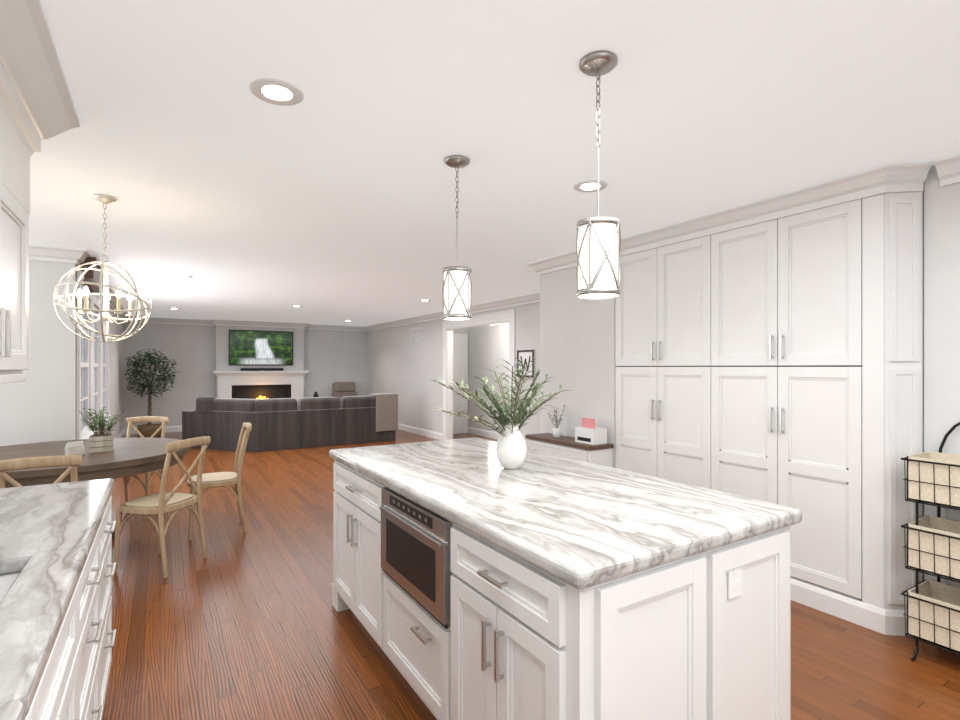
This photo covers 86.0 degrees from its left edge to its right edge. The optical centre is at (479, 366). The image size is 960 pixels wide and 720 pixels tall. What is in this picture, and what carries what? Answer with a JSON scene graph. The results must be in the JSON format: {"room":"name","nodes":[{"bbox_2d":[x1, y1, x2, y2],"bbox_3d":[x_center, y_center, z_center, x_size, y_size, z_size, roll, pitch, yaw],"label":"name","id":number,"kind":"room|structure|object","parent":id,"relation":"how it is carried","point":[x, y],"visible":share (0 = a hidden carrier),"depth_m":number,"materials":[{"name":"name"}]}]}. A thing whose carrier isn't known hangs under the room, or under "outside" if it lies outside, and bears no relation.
{"room":"kitchen","nodes":[
{"label":"kitchen","id":0,"kind":"room"},
{"bbox_2d":[0,260,76,445],"bbox_3d":[-4.635,0.180,4.078,2.270,2.460,0.120,0,0,-32],"label":"wall","id":1,"kind":"structure","parent":0,"point":[38,405],"depth_m":4.52,"materials":[{"name":"paint"}]},
{"bbox_2d":[0,0,79,383],"bbox_3d":[-0.739,-0.510,0.141,0.527,1.070,4.220,0,0,-32],"label":"upper cabinet","id":2,"kind":"object","parent":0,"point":[37,106],"visible":1,"depth_m":1.21,"materials":[{"name":"white wood"}]},
{"bbox_2d":[76,266,122,439],"bbox_3d":[-5.625,0.180,7.707,0.120,2.460,7.210,0,0,-32],"label":"wall","id":3,"kind":"structure","parent":0,"point":[115,376],"depth_m":8.48,"materials":[{"name":"paint"}]},
{"bbox_2d":[76,270,83,280],"bbox_3d":[-3.673,-0.843,4.735,0.055,0.105,0.060,0,0,-32],"label":"detector","id":4,"kind":"object","parent":3,"relation":"attached to","point":[79,273],"visible":0.62,"depth_m":4.71,"materials":[{"name":"white plastic"}]},
{"bbox_2d":[78,283,94,439],"bbox_3d":[-4.065,0.003,5.244,0.170,1.635,1.110,0,0,-32],"label":"window","id":5,"kind":"structure","parent":3,"relation":"in","point":[83,372],"depth_m":5.47,"materials":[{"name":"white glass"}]},
{"bbox_2d":[80,257,102,292],"bbox_3d":[-3.975,-0.930,5.300,0.138,0.200,1.200,0,0,-32],"label":"window valance","id":6,"kind":"object","parent":3,"relation":"attached to","point":[91,275],"visible":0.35,"depth_m":4.94,"materials":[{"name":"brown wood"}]},
{"bbox_2d":[93,295,105,433],"bbox_3d":[-4.646,0.003,6.179,0.170,1.635,1.110,0,0,-32],"label":"window","id":7,"kind":"structure","parent":3,"relation":"in","point":[96,367],"depth_m":6.52,"materials":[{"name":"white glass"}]},
{"bbox_2d":[102,305,110,423],"bbox_3d":[-5.226,0.003,7.113,0.170,1.635,1.110,0,0,-32],"label":"window","id":8,"kind":"structure","parent":3,"relation":"in","point":[104,374],"depth_m":7.46,"materials":[{"name":"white glass"}]},
{"bbox_2d":[118,423,500,439],"bbox_3d":[-1.555,1.344,5.156,8.400,0.132,15.600,0,0,-32],"label":"baseboard","id":9,"kind":"structure","parent":3,"relation":"attached to","point":[439,436],"depth_m":10.70,"materials":[{"name":"white wood"}]},
{"bbox_2d":[29,153,959,330],"bbox_3d":[-1.980,-0.989,4.892,7.400,0.122,15.600,0,0,-32],"label":"crown molding","id":10,"kind":"structure","parent":3,"relation":"attached to","point":[948,169],"depth_m":7.48,"materials":[{"name":"white wood"}]},
{"bbox_2d":[123,322,366,428],"bbox_3d":[-5.215,0.180,12.135,5.490,2.460,0.120,0,0,-32],"label":"wall","id":11,"kind":"structure","parent":0,"point":[331,357],"depth_m":11.39,"materials":[{"name":"paint"}]},
{"bbox_2d":[215,325,303,397],"bbox_3d":[-5.109,0.180,12.013,1.900,2.460,0.200,0,0,-32],"label":"wall","id":12,"kind":"structure","parent":0,"point":[221,347],"depth_m":11.73,"materials":[{"name":"paint"}]},
{"bbox_2d":[229,329,292,364],"bbox_3d":[-5.043,-0.440,11.906,1.380,0.800,0.045,0,0,-32],"label":"frame","id":13,"kind":"object","parent":12,"relation":"attached to","point":[260,364],"visible":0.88,"depth_m":11.85,"materials":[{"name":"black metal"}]},
{"bbox_2d":[230,330,291,363],"bbox_3d":[-5.036,-0.443,11.894,1.350,0.764,0.008,0,0,-32],"label":"screen","id":14,"kind":"object","parent":12,"relation":"attached to","point":[257,347],"visible":1,"depth_m":11.87,"materials":[{"name":"black"}]},
{"bbox_2d":[367,302,539,446],"bbox_3d":[-0.570,0.180,9.747,0.120,2.460,9.080,0,0,-32],"label":"wall","id":15,"kind":"structure","parent":0,"point":[402,366],"depth_m":10.62,"materials":[{"name":"paint"}]},
{"bbox_2d":[410,328,414,342],"bbox_3d":[-1.441,-0.670,11.019,0.012,0.300,0.260,0,0,-32],"label":"air vent","id":16,"kind":"object","parent":15,"relation":"in","point":[412,335],"visible":1,"depth_m":11.02,"materials":[{"name":"white metal"}]},
{"bbox_2d":[417,327,421,341],"bbox_3d":[-1.261,-0.670,10.730,0.012,0.300,0.260,0,0,-32],"label":"air vent","id":17,"kind":"object","parent":15,"relation":"in","point":[419,334],"visible":1,"depth_m":10.72,"materials":[{"name":"white metal"}]},
{"bbox_2d":[442,309,515,439],"bbox_3d":[-0.038,0.265,8.865,0.146,2.290,2.360,0,0,-32],"label":"trim","id":18,"kind":"structure","parent":15,"relation":"attached to","point":[497,318],"depth_m":9.55,"materials":[{"name":"white wood"}]},
{"bbox_2d":[517,350,534,376],"bbox_3d":[0.674,-0.050,7.600,0.027,0.400,0.400,0,0,-32],"label":"picture","id":19,"kind":"object","parent":15,"relation":"attached to","point":[525,356],"visible":0.6,"depth_m":7.56,"materials":[{"name":"white paper"}]},
{"bbox_2d":[453,329,467,333],"bbox_3d":[-0.612,0.180,10.875,1.000,2.460,0.120,0,0,-32],"label":"wall","id":20,"kind":"structure","parent":0,"point":[462,331],"depth_m":10.94,"materials":[{"name":"paint"}]},
{"bbox_2d":[453,334,467,433],"bbox_3d":[-0.616,0.355,10.748,0.860,2.110,0.085,0,0,-32],"label":"hall door","id":21,"kind":"structure","parent":20,"relation":"in","point":[460,362],"depth_m":10.88,"materials":[{"name":"white wood"}]},
{"bbox_2d":[468,323,508,431],"bbox_3d":[0.691,0.180,9.612,0.120,2.460,3.800,0,0,-32],"label":"wall","id":22,"kind":"structure","parent":0,"point":[488,347],"depth_m":10.40,"materials":[{"name":"grey paint"}]},
{"bbox_2d":[29,0,959,325],"bbox_3d":[-1.555,-1.100,5.156,9.000,0.100,16.200,0,0,-32],"label":"ceiling","id":23,"kind":"structure","parent":0,"point":[331,198],"depth_m":2.29,"materials":[{"name":"paint"}]},
{"bbox_2d":[53,194,151,341],"bbox_3d":[-2.315,-0.601,3.176,0.496,0.897,0.496,0,0,-32],"label":"chandelier","id":24,"kind":"object","parent":23,"relation":"hanging from","point":[104,317],"visible":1,"depth_m":3.14,"materials":[{"name":"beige metal"}]},
{"bbox_2d":[174,275,192,277],"bbox_3d":[-3.430,-1.047,5.957,0.196,0.006,0.196,0,0,-32],"label":"recessed light","id":25,"kind":"object","parent":23,"relation":"in","point":[183,276],"visible":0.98,"depth_m":5.96,"materials":[{"name":"white"}]},
{"bbox_2d":[249,78,303,105],"bbox_3d":[-0.775,-1.047,1.967,0.196,0.006,0.196,0,0,-32],"label":"recessed light","id":26,"kind":"object","parent":23,"relation":"in","point":[277,91],"visible":1,"depth_m":1.96,"materials":[{"name":"white"}]},
{"bbox_2d":[442,155,471,319],"bbox_3d":[-0.116,-0.646,2.612,0.152,0.806,0.152,0,0,-32],"label":"pendant light","id":27,"kind":"object","parent":23,"relation":"hanging from","point":[457,293],"visible":1,"depth_m":2.56,"materials":[{"name":"white glass"}]},
{"bbox_2d":[573,180,606,191],"bbox_3d":[0.640,-1.047,2.987,0.196,0.006,0.196,0,0,-32],"label":"recessed light","id":28,"kind":"object","parent":23,"relation":"in","point":[587,186],"visible":0.9,"depth_m":2.98,"materials":[{"name":"white glass"}]},
{"bbox_2d":[576,50,620,298],"bbox_3d":[0.406,-0.646,1.771,0.152,0.806,0.152,0,0,-32],"label":"pendant light","id":29,"kind":"object","parent":23,"relation":"hanging from","point":[598,241],"visible":1,"depth_m":1.72,"materials":[{"name":"white glass"}]},
{"bbox_2d":[102,429,959,719],"bbox_3d":[-1.555,1.460,5.156,9.000,0.100,16.200,0,0,-32],"label":"floor","id":30,"kind":"structure","parent":0,"point":[250,623],"depth_m":2.69,"materials":[{"name":"brown wood"}]},
{"bbox_2d":[25,663,51,719],"bbox_3d":[-0.873,0.975,0.463,0.639,0.870,0.606,0,0,-32],"label":"base cabinet","id":31,"kind":"object","parent":30,"relation":"on","point":[41,706],"depth_m":0.95,"materials":[{"name":"white wood"}]},
{"bbox_2d":[0,455,81,488],"bbox_3d":[-2.580,0.954,3.054,0.430,0.915,0.499,0,0,-32],"label":"chair","id":32,"kind":"object","parent":30,"relation":"on","point":[73,462],"visible":0.12,"depth_m":2.86,"materials":[{"name":"brown wood"}]},
{"bbox_2d":[0,571,83,719],"bbox_3d":[-1.148,0.975,0.906,0.639,0.870,0.550,0,0,-32],"label":"base cabinet","id":33,"kind":"object","parent":30,"relation":"on","point":[73,684],"depth_m":1.23,"materials":[{"name":"white wood"}]},
{"bbox_2d":[0,519,103,719],"bbox_3d":[-1.424,0.975,1.350,0.639,0.870,0.606,0,0,-32],"label":"base cabinet","id":34,"kind":"object","parent":30,"relation":"on","point":[93,569],"depth_m":1.63,"materials":[{"name":"white wood"}]},
{"bbox_2d":[0,478,114,719],"bbox_3d":[-0.736,0.515,0.249,0.647,0.050,4.400,0,0,-32],"label":"countertop","id":35,"kind":"structure","parent":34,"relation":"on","point":[48,532],"depth_m":1.30,"materials":[{"name":"stone"}]},
{"bbox_2d":[0,438,190,538],"bbox_3d":[-3.122,1.025,3.888,1.640,0.770,1.560,0,0,-32],"label":"dining table","id":36,"kind":"object","parent":30,"relation":"on","point":[124,457],"visible":0.46,"depth_m":3.68,"materials":[{"name":"brown wood"}]},
{"bbox_2d":[65,441,84,455],"bbox_3d":[-2.912,0.587,3.701,0.060,0.105,0.100,0,0,33],"label":"card holder","id":37,"kind":"object","parent":36,"relation":"on","point":[75,448],"visible":0.85,"depth_m":3.68,"materials":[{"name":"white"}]},
{"bbox_2d":[79,407,123,452],"bbox_3d":[-2.884,0.471,3.937,0.279,0.336,0.311,0,0,-32],"label":"planter","id":38,"kind":"object","parent":36,"relation":"on","point":[102,441],"visible":1,"depth_m":3.90,"materials":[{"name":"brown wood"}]},
{"bbox_2d":[102,495,115,703],"bbox_3d":[-1.742,0.975,1.862,0.639,0.870,0.601,0,0,-32],"label":"base cabinet","id":39,"kind":"object","parent":30,"relation":"on","point":[109,526],"depth_m":2.10,"materials":[{"name":"white wood"}]},
{"bbox_2d":[114,416,168,518],"bbox_3d":[-3.305,0.954,4.960,0.533,0.915,0.563,0,0,-32],"label":"chair","id":40,"kind":"object","parent":30,"relation":"on","point":[142,419],"visible":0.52,"depth_m":5.14,"materials":[{"name":"brown wood"}]},
{"bbox_2d":[125,349,179,437],"bbox_3d":[-6.401,0.524,10.083,0.955,1.773,1.014,0,0,-32],"label":"ficus tree","id":41,"kind":"object","parent":30,"relation":"on","point":[149,430],"visible":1,"depth_m":9.98,"materials":[{"name":"green plant"}]},
{"bbox_2d":[113,436,209,577],"bbox_3d":[-2.257,0.954,3.671,0.594,0.915,0.594,0,0,-32],"label":"chair","id":42,"kind":"object","parent":30,"relation":"on","point":[161,504],"visible":1,"depth_m":3.54,"materials":[{"name":"brown wood"}]},
{"bbox_2d":[187,422,251,540],"bbox_3d":[-2.252,0.954,4.464,0.500,0.915,0.429,0,0,-32],"label":"chair","id":43,"kind":"object","parent":30,"relation":"on","point":[216,479],"visible":0.85,"depth_m":4.38,"materials":[{"name":"brown wood"}]},
{"bbox_2d":[213,371,308,400],"bbox_3d":[-5.000,0.750,11.837,2.020,1.320,0.207,0,0,-32],"label":"fireplace","id":44,"kind":"object","parent":30,"relation":"on","point":[259,384],"visible":0.38,"depth_m":11.85,"materials":[{"name":"white"}]},
{"bbox_2d":[241,368,282,370],"bbox_3d":[-5.005,0.057,11.845,0.910,0.064,0.095,0,0,-32],"label":"soundbar","id":45,"kind":"object","parent":44,"relation":"on","point":[261,369],"visible":1,"depth_m":11.80,"materials":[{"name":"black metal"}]},
{"bbox_2d":[182,393,397,451],"bbox_3d":[-3.546,0.963,9.672,3.535,0.895,1.834,0,0,-32],"label":"sofa","id":46,"kind":"object","parent":30,"relation":"on","point":[281,430],"visible":0.77,"depth_m":8.93,"materials":[{"name":"fabric"}]},
{"bbox_2d":[196,395,375,413],"bbox_3d":[-3.547,0.820,9.568,3.030,0.630,1.537,0,0,-32],"label":"sofa cushions","id":47,"kind":"object","parent":46,"relation":"attached to","point":[206,404],"visible":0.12,"depth_m":8.84,"materials":[{"name":"fabric"}]},
{"bbox_2d":[331,382,356,398],"bbox_3d":[-3.186,0.887,12.479,0.800,1.045,0.962,0,0,-32],"label":"recliner","id":48,"kind":"object","parent":30,"relation":"on","point":[340,389],"visible":0.27,"depth_m":12.67,"materials":[{"name":"fabric"}]},
{"bbox_2d":[332,460,789,719],"bbox_3d":[0.099,0.975,2.410,1.052,0.870,2.134,0,0,-32],"label":"kitchen island","id":49,"kind":"object","parent":30,"relation":"on","point":[458,622],"visible":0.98,"depth_m":1.59,"materials":[{"name":"white wood"}]},
{"bbox_2d":[329,437,801,588],"bbox_3d":[0.108,0.515,2.422,1.040,0.050,2.160,0,0,-32],"label":"island countertop","id":50,"kind":"structure","parent":49,"relation":"on","point":[577,524],"depth_m":1.81,"materials":[{"name":"stone"}]},
{"bbox_2d":[430,358,569,468],"bbox_3d":[0.101,0.223,2.463,0.791,0.531,0.716,0,0,-32],"label":"vase","id":51,"kind":"object","parent":50,"relation":"on","point":[511,449],"visible":1,"depth_m":2.45,"materials":[{"name":"ceramic"}]},
{"bbox_2d":[525,433,612,466],"bbox_3d":[0.778,1.030,4.645,0.285,0.760,0.870,0,0,-32],"label":"desk","id":52,"kind":"object","parent":30,"relation":"on","point":[570,447],"visible":0.4,"depth_m":4.43,"materials":[{"name":"brown wood"}]},
{"bbox_2d":[548,405,565,436],"bbox_3d":[0.718,0.503,4.781,0.205,0.292,0.156,0,0,-32],"label":"plant","id":53,"kind":"object","parent":52,"relation":"on","point":[557,431],"visible":1,"depth_m":4.76,"materials":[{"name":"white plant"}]},
{"bbox_2d":[575,418,606,444],"bbox_3d":[0.951,0.544,4.417,0.162,0.210,0.220,0,0,-32],"label":"box","id":54,"kind":"object","parent":52,"relation":"on","point":[588,431],"visible":1,"depth_m":4.35,"materials":[{"name":"white plastic"}]},
{"bbox_2d":[615,162,931,636],"bbox_3d":[1.911,0.182,3.603,0.680,2.456,2.076,0,0,-32],"label":"pantry","id":55,"kind":"object","parent":30,"relation":"on","point":[770,349],"visible":0.79,"depth_m":3.08,"materials":[{"name":"white wood"}]},
{"bbox_2d":[901,422,959,660],"bbox_3d":[2.297,0.825,2.422,0.360,1.163,0.420,0,0,-32],"label":"stand","id":56,"kind":"object","parent":30,"relation":"on","point":[933,548],"visible":1,"depth_m":2.45,"materials":[{"name":"beige fabric"}]},
{"bbox_2d":[540,266,616,467],"bbox_3d":[1.490,0.180,5.162,1.460,2.460,1.005,0,0,-32],"label":"wall","id":57,"kind":"structure","parent":0,"point":[577,347],"depth_m":4.77,"materials":[{"name":"paint"}]},
{"bbox_2d":[924,165,959,587],"bbox_3d":[3.582,0.180,1.255,0.570,2.460,3.790,0,0,-32],"label":"wall","id":58,"kind":"structure","parent":0,"point":[941,311],"depth_m":2.65,"materials":[{"name":"paint"}]}
]}

